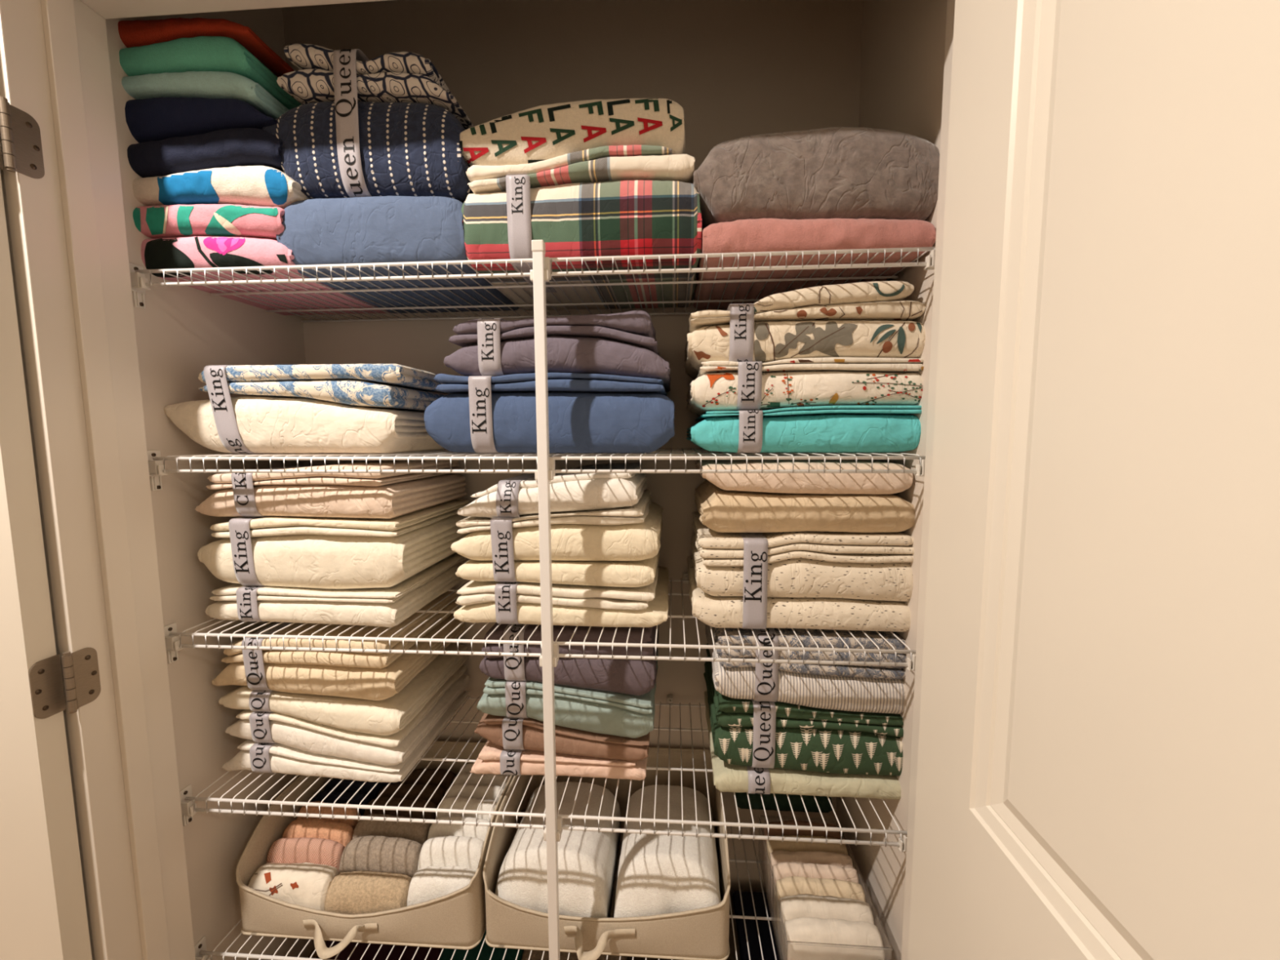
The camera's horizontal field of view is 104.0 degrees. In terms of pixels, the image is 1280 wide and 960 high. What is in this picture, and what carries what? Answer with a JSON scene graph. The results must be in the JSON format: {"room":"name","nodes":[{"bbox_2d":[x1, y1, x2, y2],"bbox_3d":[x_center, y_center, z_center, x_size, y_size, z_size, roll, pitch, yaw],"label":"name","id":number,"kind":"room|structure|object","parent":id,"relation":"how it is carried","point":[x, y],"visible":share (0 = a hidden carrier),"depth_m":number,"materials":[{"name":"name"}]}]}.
{"room":"linen closet","nodes":[
{"label":"linen closet","id":0,"kind":"room"},
{"bbox_2d":[105,7,315,959],"bbox_3d":[-0.932,-0.112,1.095,0.100,2.750,0.447,0,5,4],"label":"wall","id":1,"kind":"structure","parent":0,"point":[181,331],"depth_m":1.01,"materials":[{"name":"paint"}]},
{"bbox_2d":[128,262,151,308],"bbox_3d":[-0.881,-0.344,0.883,0.030,0.074,0.034,0,5,4],"label":"shelf bracket","id":2,"kind":"object","parent":1,"relation":"attached to","point":[138,280],"visible":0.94,"depth_m":0.88,"materials":[{"name":"white plastic"}]},
{"bbox_2d":[134,246,935,322],"bbox_3d":[-0.195,-0.373,1.028,1.356,0.031,0.403,0,5,4],"label":"wire shelf","id":3,"kind":"object","parent":2,"relation":"on","point":[254,282],"visible":0.9,"depth_m":0.88,"materials":[{"name":"white metal"}]},
{"bbox_2d":[141,235,389,315],"bbox_3d":[-0.765,-0.423,1.051,0.330,0.070,0.337,0,5,4],"label":"towel","id":4,"kind":"object","parent":3,"relation":"on","point":[197,251],"visible":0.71,"depth_m":0.90,"materials":[{"name":"fabric"}]},
{"bbox_2d":[133,204,284,239],"bbox_3d":[-0.767,-0.476,1.041,0.313,0.063,0.335,0,5,4],"label":"towel","id":5,"kind":"object","parent":4,"relation":"on","point":[196,220],"visible":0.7,"depth_m":0.88,"materials":[{"name":"multicoloured fabric"}]},
{"bbox_2d":[132,165,309,208],"bbox_3d":[-0.754,-0.535,1.037,0.332,0.071,0.336,0,5,4],"label":"towel","id":6,"kind":"object","parent":5,"relation":"on","point":[247,185],"visible":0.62,"depth_m":0.88,"materials":[{"name":"multicoloured fabric"}]},
{"bbox_2d":[127,128,283,177],"bbox_3d":[-0.762,-0.593,1.032,0.308,0.076,0.338,0,5,4],"label":"bath towel","id":7,"kind":"object","parent":6,"relation":"on","point":[233,147],"visible":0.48,"depth_m":0.87,"materials":[{"name":"fabric"}]},
{"bbox_2d":[124,97,277,142],"bbox_3d":[-0.766,-0.651,1.027,0.294,0.077,0.336,0,5,4],"label":"bath towel","id":8,"kind":"object","parent":7,"relation":"on","point":[159,118],"visible":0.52,"depth_m":0.87,"materials":[{"name":"fabric"}]},
{"bbox_2d":[121,71,288,119],"bbox_3d":[-0.779,-0.696,1.024,0.270,0.055,0.336,0,5,4],"label":"bath towel","id":9,"kind":"object","parent":8,"relation":"on","point":[202,84],"visible":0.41,"depth_m":0.86,"materials":[{"name":"green fabric"}]},
{"bbox_2d":[119,35,302,110],"bbox_3d":[-0.787,-0.748,1.018,0.261,0.061,0.336,0,5,4],"label":"bath towel","id":10,"kind":"object","parent":9,"relation":"on","point":[200,53],"visible":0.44,"depth_m":0.86,"materials":[{"name":"green fabric"}]},
{"bbox_2d":[117,17,293,77],"bbox_3d":[-0.785,-0.790,1.015,0.270,0.048,0.337,0,5,4],"label":"bath towel","id":11,"kind":"object","parent":10,"relation":"on","point":[132,33],"visible":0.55,"depth_m":0.86,"materials":[{"name":"red fabric"}]},
{"bbox_2d":[275,195,519,313],"bbox_3d":[-0.461,-0.453,1.031,0.346,0.130,0.335,0,5,4],"label":"quilt","id":12,"kind":"object","parent":3,"relation":"on","point":[382,228],"visible":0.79,"depth_m":0.88,"materials":[{"name":"fabric"}]},
{"bbox_2d":[262,43,473,203],"bbox_3d":[-0.471,-0.639,1.017,0.366,0.256,0.342,0,5,4],"label":"quilt","id":13,"kind":"object","parent":12,"relation":"on","point":[388,124],"visible":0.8,"depth_m":0.86,"materials":[{"name":"blue fabric"}]},
{"bbox_2d":[461,144,702,310],"bbox_3d":[-0.093,-0.480,1.007,0.419,0.186,0.339,0,5,4],"label":"sheet","id":14,"kind":"object","parent":3,"relation":"on","point":[635,199],"visible":0.92,"depth_m":0.85,"materials":[{"name":"multicoloured fabric"}]},
{"bbox_2d":[459,97,685,166],"bbox_3d":[-0.112,-0.604,0.986,0.399,0.110,0.306,0,5,4],"label":"blanket","id":15,"kind":"object","parent":14,"relation":"on","point":[544,132],"visible":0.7,"depth_m":0.84,"materials":[{"name":"fabric"}]},
{"bbox_2d":[693,217,936,309],"bbox_3d":[0.304,-0.421,0.995,0.381,0.067,0.370,0,5,4],"label":"fleece blanket","id":16,"kind":"object","parent":3,"relation":"on","point":[763,234],"visible":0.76,"depth_m":0.83,"materials":[{"name":"pink fabric"}]},
{"bbox_2d":[693,127,939,266],"bbox_3d":[0.299,-0.522,0.980,0.404,0.151,0.347,0,5,4],"label":"throw","id":17,"kind":"object","parent":16,"relation":"on","point":[829,172],"visible":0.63,"depth_m":0.82,"materials":[{"name":"grey fabric"}]},
{"bbox_2d":[146,450,168,490],"bbox_3d":[-0.879,-0.017,0.913,0.030,0.074,0.034,0,5,4],"label":"shelf bracket","id":18,"kind":"object","parent":1,"relation":"attached to","point":[156,468],"visible":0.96,"depth_m":0.91,"materials":[{"name":"white plastic"}]},
{"bbox_2d":[152,448,925,473],"bbox_3d":[-0.193,-0.046,1.059,1.356,0.031,0.403,0,5,4],"label":"wire shelf","id":19,"kind":"object","parent":18,"relation":"on","point":[442,454],"visible":0.72,"depth_m":0.88,"materials":[{"name":"white metal"}]},
{"bbox_2d":[164,364,450,453],"bbox_3d":[-0.659,-0.146,1.088,0.475,0.167,0.340,0,5,4],"label":"sheet","id":20,"kind":"object","parent":19,"relation":"on","point":[302,408],"visible":0.96,"depth_m":0.93,"materials":[{"name":"beige fabric"}]},
{"bbox_2d":[423,372,675,453],"bbox_3d":[-0.156,-0.135,1.056,0.462,0.146,0.340,0,5,4],"label":"sheet","id":21,"kind":"object","parent":19,"relation":"on","point":[588,413],"visible":0.95,"depth_m":0.90,"materials":[{"name":"blue fabric"}]},
{"bbox_2d":[443,310,671,392],"bbox_3d":[-0.141,-0.256,1.050,0.413,0.121,0.340,0,5,4],"label":"sheet","id":22,"kind":"object","parent":21,"relation":"on","point":[624,344],"visible":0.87,"depth_m":0.89,"materials":[{"name":"fabric"}]},
{"bbox_2d":[686,405,921,453],"bbox_3d":[0.305,-0.104,1.040,0.409,0.084,0.339,0,5,4],"label":"sheet","id":23,"kind":"object","parent":19,"relation":"on","point":[821,428],"visible":0.98,"depth_m":0.88,"materials":[{"name":"teal fabric"}]},
{"bbox_2d":[686,357,924,416],"bbox_3d":[0.304,-0.183,1.033,0.408,0.090,0.337,0,5,4],"label":"sheet","id":24,"kind":"object","parent":23,"relation":"on","point":[718,385],"visible":0.89,"depth_m":0.87,"materials":[{"name":"white fabric"}]},
{"bbox_2d":[684,280,925,379],"bbox_3d":[0.301,-0.287,1.023,0.416,0.140,0.339,0,5,4],"label":"sheet","id":25,"kind":"object","parent":24,"relation":"on","point":[864,319],"visible":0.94,"depth_m":0.86,"materials":[{"name":"beige fabric"}]},
{"bbox_2d":[164,622,183,663],"bbox_3d":[-0.878,0.311,0.944,0.030,0.074,0.034,0,5,4],"label":"shelf bracket","id":26,"kind":"object","parent":1,"relation":"attached to","point":[172,642],"visible":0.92,"depth_m":0.94,"materials":[{"name":"white plastic"}]},
{"bbox_2d":[168,577,915,666],"bbox_3d":[-0.192,0.282,1.089,1.356,0.031,0.403,0,5,4],"label":"wire shelf","id":27,"kind":"object","parent":26,"relation":"on","point":[612,644],"visible":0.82,"depth_m":0.90,"materials":[{"name":"white metal"}]},
{"bbox_2d":[204,552,465,627],"bbox_3d":[-0.645,0.230,1.123,0.411,0.071,0.358,0,5,4],"label":"sheet","id":28,"kind":"object","parent":27,"relation":"on","point":[389,606],"visible":0.6,"depth_m":0.96,"materials":[{"name":"beige fabric"}]},
{"bbox_2d":[197,499,471,589],"bbox_3d":[-0.640,0.129,1.114,0.454,0.142,0.358,0,5,4],"label":"sheet","id":29,"kind":"object","parent":28,"relation":"on","point":[282,551],"visible":0.82,"depth_m":0.95,"materials":[{"name":"fabric"}]},
{"bbox_2d":[195,459,466,518],"bbox_3d":[-0.649,0.009,1.104,0.414,0.101,0.358,0,5,4],"label":"sheet","id":30,"kind":"object","parent":29,"relation":"on","point":[327,495],"visible":0.84,"depth_m":0.94,"materials":[{"name":"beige fabric"}]},
{"bbox_2d":[453,560,669,627],"bbox_3d":[-0.143,0.224,1.104,0.413,0.082,0.340,0,5,4],"label":"sheet","id":31,"kind":"object","parent":27,"relation":"on","point":[482,602],"visible":0.61,"depth_m":0.94,"materials":[{"name":"beige fabric"}]},
{"bbox_2d":[450,489,662,586],"bbox_3d":[-0.150,0.114,1.094,0.396,0.151,0.338,0,5,4],"label":"sheet","id":32,"kind":"object","parent":31,"relation":"on","point":[614,547],"visible":0.79,"depth_m":0.93,"materials":[{"name":"beige fabric"}]},
{"bbox_2d":[457,462,646,518],"bbox_3d":[-0.163,0.015,1.094,0.344,0.089,0.353,0,5,4],"label":"sheet","id":33,"kind":"object","parent":32,"relation":"on","point":[514,496],"visible":0.9,"depth_m":0.93,"materials":[{"name":"white fabric"}]},
{"bbox_2d":[687,511,914,631],"bbox_3d":[0.309,0.174,1.070,0.408,0.183,0.340,0,5,4],"label":"sheet","id":34,"kind":"object","parent":27,"relation":"on","point":[795,580],"visible":0.82,"depth_m":0.91,"materials":[{"name":"fabric"}]},
{"bbox_2d":[694,479,915,533],"bbox_3d":[0.315,0.049,1.058,0.389,0.075,0.335,0,5,4],"label":"sheet","id":35,"kind":"object","parent":34,"relation":"on","point":[721,510],"visible":0.86,"depth_m":0.90,"materials":[{"name":"beige fabric"}]},
{"bbox_2d":[694,455,912,494],"bbox_3d":[0.307,-0.017,1.052,0.374,0.060,0.339,0,5,4],"label":"sheet","id":36,"kind":"object","parent":35,"relation":"on","point":[796,483],"visible":0.75,"depth_m":0.89,"materials":[{"name":"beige fabric"}]},
{"bbox_2d":[179,783,197,826],"bbox_3d":[-0.876,0.639,0.974,0.030,0.074,0.034,0,5,4],"label":"shelf bracket","id":37,"kind":"object","parent":1,"relation":"attached to","point":[187,806],"visible":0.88,"depth_m":0.97,"materials":[{"name":"white plastic"}]},
{"bbox_2d":[184,695,906,847],"bbox_3d":[-0.190,0.611,1.120,1.356,0.031,0.403,0,5,4],"label":"wire shelf","id":38,"kind":"object","parent":37,"relation":"on","point":[206,810],"visible":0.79,"depth_m":0.94,"materials":[{"name":"white metal"}]},
{"bbox_2d":[221,687,469,782],"bbox_3d":[-0.660,0.560,1.175,0.412,0.062,0.349,0,5,4],"label":"sheet","id":39,"kind":"object","parent":38,"relation":"on","point":[265,757],"visible":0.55,"depth_m":1.02,"materials":[{"name":"white fabric"}]},
{"bbox_2d":[225,665,470,765],"bbox_3d":[-0.650,0.508,1.169,0.408,0.099,0.351,0,5,4],"label":"sheet","id":40,"kind":"object","parent":39,"relation":"on","point":[292,731],"visible":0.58,"depth_m":1.01,"materials":[{"name":"white fabric"}]},
{"bbox_2d":[218,642,467,735],"bbox_3d":[-0.655,0.455,1.164,0.414,0.089,0.350,0,5,4],"label":"sheet","id":41,"kind":"object","parent":40,"relation":"on","point":[388,716],"visible":0.59,"depth_m":1.01,"materials":[{"name":"fabric"}]},
{"bbox_2d":[211,591,465,700],"bbox_3d":[-0.665,0.362,1.156,0.420,0.130,0.350,0,5,4],"label":"sheet","id":42,"kind":"object","parent":41,"relation":"on","point":[372,676],"visible":0.68,"depth_m":1.00,"materials":[{"name":"beige fabric"}]},
{"bbox_2d":[469,740,647,780],"bbox_3d":[-0.158,0.565,1.173,0.367,0.051,0.340,0,5,4],"label":"sheet","id":43,"kind":"object","parent":38,"relation":"on","point":[493,758],"visible":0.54,"depth_m":1.01,"materials":[{"name":"fabric"}]},
{"bbox_2d":[474,713,649,760],"bbox_3d":[-0.149,0.509,1.167,0.358,0.082,0.338,0,5,4],"label":"sheet","id":44,"kind":"object","parent":43,"relation":"on","point":[509,733],"visible":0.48,"depth_m":1.00,"materials":[{"name":"brown fabric"}]},
{"bbox_2d":[476,651,658,737],"bbox_3d":[-0.141,0.448,1.160,0.362,0.118,0.338,0,5,4],"label":"sheet","id":45,"kind":"object","parent":44,"relation":"on","point":[597,711],"visible":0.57,"depth_m":1.00,"materials":[{"name":"green fabric"}]},
{"bbox_2d":[479,622,658,695],"bbox_3d":[-0.135,0.350,1.150,0.355,0.141,0.340,0,5,4],"label":"sheet","id":46,"kind":"object","parent":45,"relation":"on","point":[630,677],"visible":0.56,"depth_m":0.99,"materials":[{"name":"fabric"}]},
{"bbox_2d":[704,690,901,799],"bbox_3d":[0.334,0.569,1.111,0.366,0.049,0.338,0,5,4],"label":"sheet","id":47,"kind":"object","parent":38,"relation":"on","point":[727,777],"visible":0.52,"depth_m":0.95,"materials":[{"name":"fabric"}]},
{"bbox_2d":[703,643,903,775],"bbox_3d":[0.333,0.480,1.102,0.364,0.144,0.338,0,5,4],"label":"sheet","id":48,"kind":"object","parent":47,"relation":"on","point":[751,733],"visible":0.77,"depth_m":0.94,"materials":[{"name":"fabric"}]},
{"bbox_2d":[705,623,907,714],"bbox_3d":[0.331,0.350,1.091,0.360,0.152,0.339,0,5,4],"label":"sheet","id":49,"kind":"object","parent":48,"relation":"on","point":[855,688],"visible":0.63,"depth_m":0.93,"materials":[{"name":"fabric"}]},
{"bbox_2d":[194,935,210,959],"bbox_3d":[-0.875,0.967,1.005,0.030,0.074,0.034,0,5,4],"label":"shelf bracket","id":50,"kind":"object","parent":1,"relation":"attached to","point":[201,945],"visible":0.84,"depth_m":1.00,"materials":[{"name":"white plastic"}]},
{"bbox_2d":[199,826,776,959],"bbox_3d":[-0.189,0.938,1.150,1.356,0.031,0.403,0,5,4],"label":"wire shelf","id":51,"kind":"object","parent":50,"relation":"on","point":[213,953],"visible":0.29,"depth_m":1.00,"materials":[{"name":"white metal"}]},
{"bbox_2d":[235,740,514,959],"bbox_3d":[-0.569,0.821,1.156,0.514,0.205,0.400,0,5,4],"label":"storage bin","id":52,"kind":"object","parent":51,"relation":"on","point":[456,920],"visible":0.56,"depth_m":1.01,"materials":[{"name":"beige fabric"}]},
{"bbox_2d":[247,862,338,911],"bbox_3d":[-0.736,0.873,1.059,0.166,0.106,0.065,0,5,4],"label":"folded towel","id":53,"kind":"object","parent":52,"relation":"in","point":[305,884],"visible":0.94,"depth_m":1.04,"materials":[{"name":"white fabric"}]},
{"bbox_2d":[266,837,345,871],"bbox_3d":[-0.736,0.857,1.101,0.160,0.130,0.041,0,5,4],"label":"washcloth","id":54,"kind":"object","parent":52,"relation":"in","point":[296,850],"visible":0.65,"depth_m":1.09,"materials":[{"name":"pink fabric"}]},
{"bbox_2d":[282,818,354,847],"bbox_3d":[-0.732,0.848,1.136,0.152,0.141,0.049,0,5,4],"label":"washcloth","id":55,"kind":"object","parent":52,"relation":"in","point":[342,833],"visible":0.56,"depth_m":1.13,"materials":[{"name":"orange fabric"}]},
{"bbox_2d":[296,800,360,829],"bbox_3d":[-0.733,0.839,1.176,0.136,0.152,0.049,0,5,4],"label":"washcloth","id":56,"kind":"object","parent":52,"relation":"in","point":[313,810],"visible":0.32,"depth_m":1.17,"materials":[{"name":"orange fabric"}]},
{"bbox_2d":[311,789,372,816],"bbox_3d":[-0.730,0.837,1.218,0.136,0.149,0.052,0,5,4],"label":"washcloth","id":57,"kind":"object","parent":52,"relation":"in","point":[333,796],"visible":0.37,"depth_m":1.21,"materials":[{"name":"fabric"}]},
{"bbox_2d":[324,777,382,799],"bbox_3d":[-0.727,0.832,1.265,0.136,0.149,0.056,0,5,4],"label":"washcloth","id":58,"kind":"object","parent":52,"relation":"in","point":[354,787],"visible":0.3,"depth_m":1.25,"materials":[{"name":"fabric"}]},
{"bbox_2d":[324,870,411,914],"bbox_3d":[-0.564,0.877,1.043,0.162,0.100,0.061,0,5,4],"label":"folded towel","id":59,"kind":"object","parent":52,"relation":"in","point":[354,892],"visible":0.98,"depth_m":1.02,"materials":[{"name":"beige fabric"}]},
{"bbox_2d":[338,835,422,878],"bbox_3d":[-0.564,0.855,1.094,0.164,0.134,0.060,0,5,4],"label":"washcloth","id":60,"kind":"object","parent":52,"relation":"in","point":[384,854],"visible":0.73,"depth_m":1.07,"materials":[{"name":"grey fabric"}]},
{"bbox_2d":[352,813,431,844],"bbox_3d":[-0.566,0.844,1.142,0.166,0.147,0.055,0,5,4],"label":"washcloth","id":61,"kind":"object","parent":52,"relation":"in","point":[417,832],"visible":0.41,"depth_m":1.13,"materials":[{"name":"brown fabric"}]},
{"bbox_2d":[363,796,437,824],"bbox_3d":[-0.570,0.838,1.189,0.164,0.150,0.057,0,5,4],"label":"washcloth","id":62,"kind":"object","parent":52,"relation":"in","point":[394,802],"visible":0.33,"depth_m":1.18,"materials":[{"name":"brown fabric"}]},
{"bbox_2d":[376,783,445,806],"bbox_3d":[-0.568,0.834,1.241,0.160,0.149,0.058,0,5,4],"label":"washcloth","id":63,"kind":"object","parent":52,"relation":"in","point":[438,795],"visible":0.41,"depth_m":1.23,"materials":[{"name":"brown fabric"}]},
{"bbox_2d":[393,768,457,791],"bbox_3d":[-0.559,0.829,1.298,0.150,0.148,0.071,0,5,4],"label":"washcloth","id":64,"kind":"object","parent":52,"relation":"in","point":[428,774],"visible":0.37,"depth_m":1.28,"materials":[{"name":"brown fabric"}]},
{"bbox_2d":[407,866,475,906],"bbox_3d":[-0.404,0.869,1.038,0.138,0.115,0.058,0,5,4],"label":"washcloth","id":65,"kind":"object","parent":52,"relation":"in","point":[430,882],"visible":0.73,"depth_m":1.02,"materials":[{"name":"white fabric"}]},
{"bbox_2d":[417,835,484,871],"bbox_3d":[-0.403,0.850,1.084,0.141,0.144,0.056,0,5,4],"label":"washcloth","id":66,"kind":"object","parent":52,"relation":"in","point":[441,851],"visible":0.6,"depth_m":1.07,"materials":[{"name":"white fabric"}]},
{"bbox_2d":[426,815,489,840],"bbox_3d":[-0.401,0.840,1.128,0.144,0.155,0.054,0,5,4],"label":"washcloth","id":67,"kind":"object","parent":52,"relation":"in","point":[479,832],"visible":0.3,"depth_m":1.11,"materials":[{"name":"white fabric"}]},
{"bbox_2d":[435,796,497,820],"bbox_3d":[-0.400,0.830,1.173,0.147,0.167,0.055,0,5,4],"label":"washcloth","id":68,"kind":"object","parent":52,"relation":"in","point":[460,802],"visible":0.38,"depth_m":1.16,"materials":[{"name":"white fabric"}]},
{"bbox_2d":[444,783,504,802],"bbox_3d":[-0.398,0.827,1.217,0.150,0.165,0.054,0,5,4],"label":"washcloth","id":69,"kind":"object","parent":52,"relation":"in","point":[492,793],"visible":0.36,"depth_m":1.21,"materials":[{"name":"white fabric"}]},
{"bbox_2d":[452,772,510,787],"bbox_3d":[-0.397,0.823,1.263,0.153,0.164,0.054,0,5,4],"label":"washcloth","id":70,"kind":"object","parent":52,"relation":"in","point":[462,778],"visible":0.21,"depth_m":1.25,"materials":[{"name":"beige fabric"}]},
{"bbox_2d":[482,746,730,959],"bbox_3d":[-0.061,0.821,1.129,0.496,0.205,0.399,0,5,4],"label":"storage bin","id":71,"kind":"object","parent":51,"relation":"on","point":[703,933],"visible":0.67,"depth_m":0.99,"materials":[{"name":"beige fabric"}]},
{"bbox_2d":[494,782,621,917],"bbox_3d":[-0.176,0.835,1.144,0.238,0.157,0.291,0,5,4],"label":"bath towel","id":72,"kind":"object","parent":71,"relation":"in","point":[588,860],"visible":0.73,"depth_m":1.04,"materials":[{"name":"white fabric"}]},
{"bbox_2d":[613,784,720,917],"bbox_3d":[0.064,0.835,1.127,0.220,0.158,0.292,0,5,4],"label":"bath towel","id":73,"kind":"object","parent":71,"relation":"in","point":[658,873],"visible":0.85,"depth_m":1.02,"materials":[{"name":"white fabric"}]},
{"bbox_3d":[0.371,0.877,1.058,0.189,0.102,0.306,0,5,4],"label":"clear storage bin","id":74,"kind":"object","parent":51,"relation":"on","visible":0},
{"bbox_2d":[733,792,834,813],"bbox_3d":[0.366,0.773,1.413,0.238,0.050,0.400,0,5,4],"label":"folded towel","id":75,"kind":"object","parent":74,"relation":"on","point":[782,800],"visible":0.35,"depth_m":1.22,"materials":[{"name":"fabric"}]},
{"bbox_2d":[762,819,840,876],"bbox_3d":[0.378,0.858,1.168,0.172,0.113,0.050,0,5,4],"label":"folded cloth","id":76,"kind":"object","parent":74,"relation":"in","point":[772,832],"visible":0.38,"depth_m":1.16,"materials":[{"name":"brown fabric"}]},
{"bbox_2d":[765,835,848,893],"bbox_3d":[0.375,0.862,1.126,0.172,0.114,0.050,0,5,4],"label":"folded cloth","id":77,"kind":"object","parent":74,"relation":"in","point":[771,846],"visible":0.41,"depth_m":1.11,"materials":[{"name":"beige fabric"}]},
{"bbox_2d":[769,850,853,905],"bbox_3d":[0.373,0.867,1.089,0.172,0.110,0.041,0,5,4],"label":"folded cloth","id":78,"kind":"object","parent":74,"relation":"in","point":[820,857],"visible":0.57,"depth_m":1.08,"materials":[{"name":"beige fabric"}]},
{"bbox_2d":[772,862,858,920],"bbox_3d":[0.371,0.871,1.058,0.172,0.108,0.040,0,5,4],"label":"folded cloth","id":79,"kind":"object","parent":74,"relation":"in","point":[780,870],"visible":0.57,"depth_m":1.05,"materials":[{"name":"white fabric"}]},
{"bbox_2d":[775,875,865,936],"bbox_3d":[0.368,0.875,1.024,0.172,0.107,0.045,0,5,4],"label":"folded cloth","id":80,"kind":"object","parent":74,"relation":"in","point":[793,885],"visible":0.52,"depth_m":1.02,"materials":[{"name":"beige fabric"}]},
{"bbox_2d":[778,893,874,959],"bbox_3d":[0.366,0.878,0.984,0.172,0.108,0.052,0,5,4],"label":"folded cloth","id":81,"kind":"object","parent":74,"relation":"in","point":[801,905],"visible":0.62,"depth_m":0.97,"materials":[{"name":"white fabric"}]},
{"bbox_2d":[783,917,884,959],"bbox_3d":[0.363,0.885,0.940,0.172,0.102,0.052,0,5,4],"label":"folded cloth","id":82,"kind":"object","parent":74,"relation":"in","point":[804,938],"visible":1,"depth_m":0.93,"materials":[{"name":"white fabric"}]},
{"bbox_2d":[307,940,326,958],"bbox_3d":[-0.193,1.421,-0.311,5.400,0.050,3.800,0,5,4],"label":"floor","id":83,"kind":"structure","parent":0,"point":[314,955],"depth_m":1.31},
{"bbox_2d":[529,240,562,959],"bbox_3d":[-0.161,0.444,0.895,0.032,1.672,0.028,0,5,4],"label":"support pole","id":84,"kind":"object","parent":83,"relation":"on","point":[544,473],"visible":1,"depth_m":0.86,"materials":[{"name":"white plastic"}]},
{"bbox_3d":[-0.602,1.211,1.208,0.297,0.081,0.348,0,5,4],"label":"folded towel","id":85,"kind":"object","parent":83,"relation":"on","visible":0},
{"bbox_2d":[315,940,442,959],"bbox_3d":[-0.601,1.127,1.200,0.295,0.080,0.345,0,5,4],"label":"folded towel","id":86,"kind":"object","parent":85,"relation":"on","point":[421,953],"visible":0.08,"depth_m":1.16,"materials":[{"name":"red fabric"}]},
{"bbox_3d":[0.103,1.212,1.160,0.267,0.081,0.347,0,5,4],"label":"folded towel","id":87,"kind":"object","parent":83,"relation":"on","visible":0},
{"bbox_2d":[627,889,741,959],"bbox_3d":[0.102,1.128,1.153,0.266,0.080,0.346,0,5,4],"label":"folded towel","id":88,"kind":"object","parent":87,"relation":"on","point":[731,956],"visible":0.19,"depth_m":1.17,"materials":[{"name":"beige fabric"}]},
{"bbox_2d":[282,0,862,893],"bbox_3d":[-0.175,-0.136,1.316,1.580,2.750,0.100,0,5,4],"label":"wall","id":89,"kind":"structure","parent":0,"point":[735,68],"depth_m":1.20,"materials":[{"name":"paint"}]},
{"bbox_2d":[835,0,946,959],"bbox_3d":[0.544,-0.110,0.995,0.100,2.750,0.447,0,5,4],"label":"wall","id":90,"kind":"structure","parent":0,"point":[903,46],"depth_m":0.94,"materials":[{"name":"paint"}]},
{"bbox_2d":[897,834,906,852],"bbox_3d":[0.470,0.641,0.883,0.030,0.074,0.034,0,5,4],"label":"shelf bracket","id":91,"kind":"object","parent":90,"relation":"attached to","point":[903,843],"visible":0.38,"depth_m":0.87,"materials":[{"name":"white plastic"}]},
{"bbox_2d":[905,653,915,671],"bbox_3d":[0.469,0.313,0.852,0.030,0.074,0.034,0,5,4],"label":"shelf bracket","id":92,"kind":"object","parent":90,"relation":"attached to","point":[912,661],"visible":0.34,"depth_m":0.84,"materials":[{"name":"white plastic"}]},
{"bbox_2d":[914,459,924,476],"bbox_3d":[0.467,-0.015,0.822,0.030,0.074,0.034,0,5,4],"label":"shelf bracket","id":93,"kind":"object","parent":90,"relation":"attached to","point":[920,468],"visible":0.27,"depth_m":0.81,"materials":[{"name":"white plastic"}]},
{"bbox_2d":[923,248,935,270],"bbox_3d":[0.466,-0.342,0.792,0.030,0.074,0.034,0,5,4],"label":"shelf bracket","id":94,"kind":"object","parent":90,"relation":"attached to","point":[930,260],"visible":0.32,"depth_m":0.78,"materials":[{"name":"white plastic"}]},
{"bbox_3d":[-0.118,-0.085,0.759,5.400,2.750,0.115,0,5,4],"label":"wall","id":95,"kind":"structure","parent":0,"visible":0},
{"bbox_2d":[0,96,101,959],"bbox_3d":[-1.215,0.271,0.791,0.687,2.025,0.074,0,5,4],"label":"door","id":96,"kind":"structure","parent":95,"relation":"in","point":[43,916],"depth_m":0.75,"materials":[{"name":"paint"}]},
{"bbox_2d":[0,0,195,959],"bbox_3d":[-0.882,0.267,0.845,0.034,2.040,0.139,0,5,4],"label":"trim","id":97,"kind":"structure","parent":95,"relation":"attached to","point":[67,225],"depth_m":0.81,"materials":[{"name":"paint"}]},
{"bbox_2d":[80,0,389,18],"bbox_3d":[-0.217,-0.754,0.703,1.368,0.034,0.143,0,5,4],"label":"trim","id":98,"kind":"structure","parent":95,"relation":"attached to","point":[107,9],"depth_m":0.79,"materials":[{"name":"paint"}]},
{"bbox_2d":[901,0,955,959],"bbox_3d":[0.457,0.269,0.754,0.034,2.040,0.139,0,5,4],"label":"trim","id":99,"kind":"structure","parent":95,"relation":"attached to","point":[950,3],"depth_m":0.78,"materials":[{"name":"paint"}]},
{"bbox_2d":[907,0,1279,959],"bbox_3d":[0.381,0.304,0.354,0.035,2.025,0.664,0,5,4],"label":"door","id":100,"kind":"structure","parent":95,"relation":"in","point":[1098,772],"depth_m":0.40,"materials":[{"name":"paint"}]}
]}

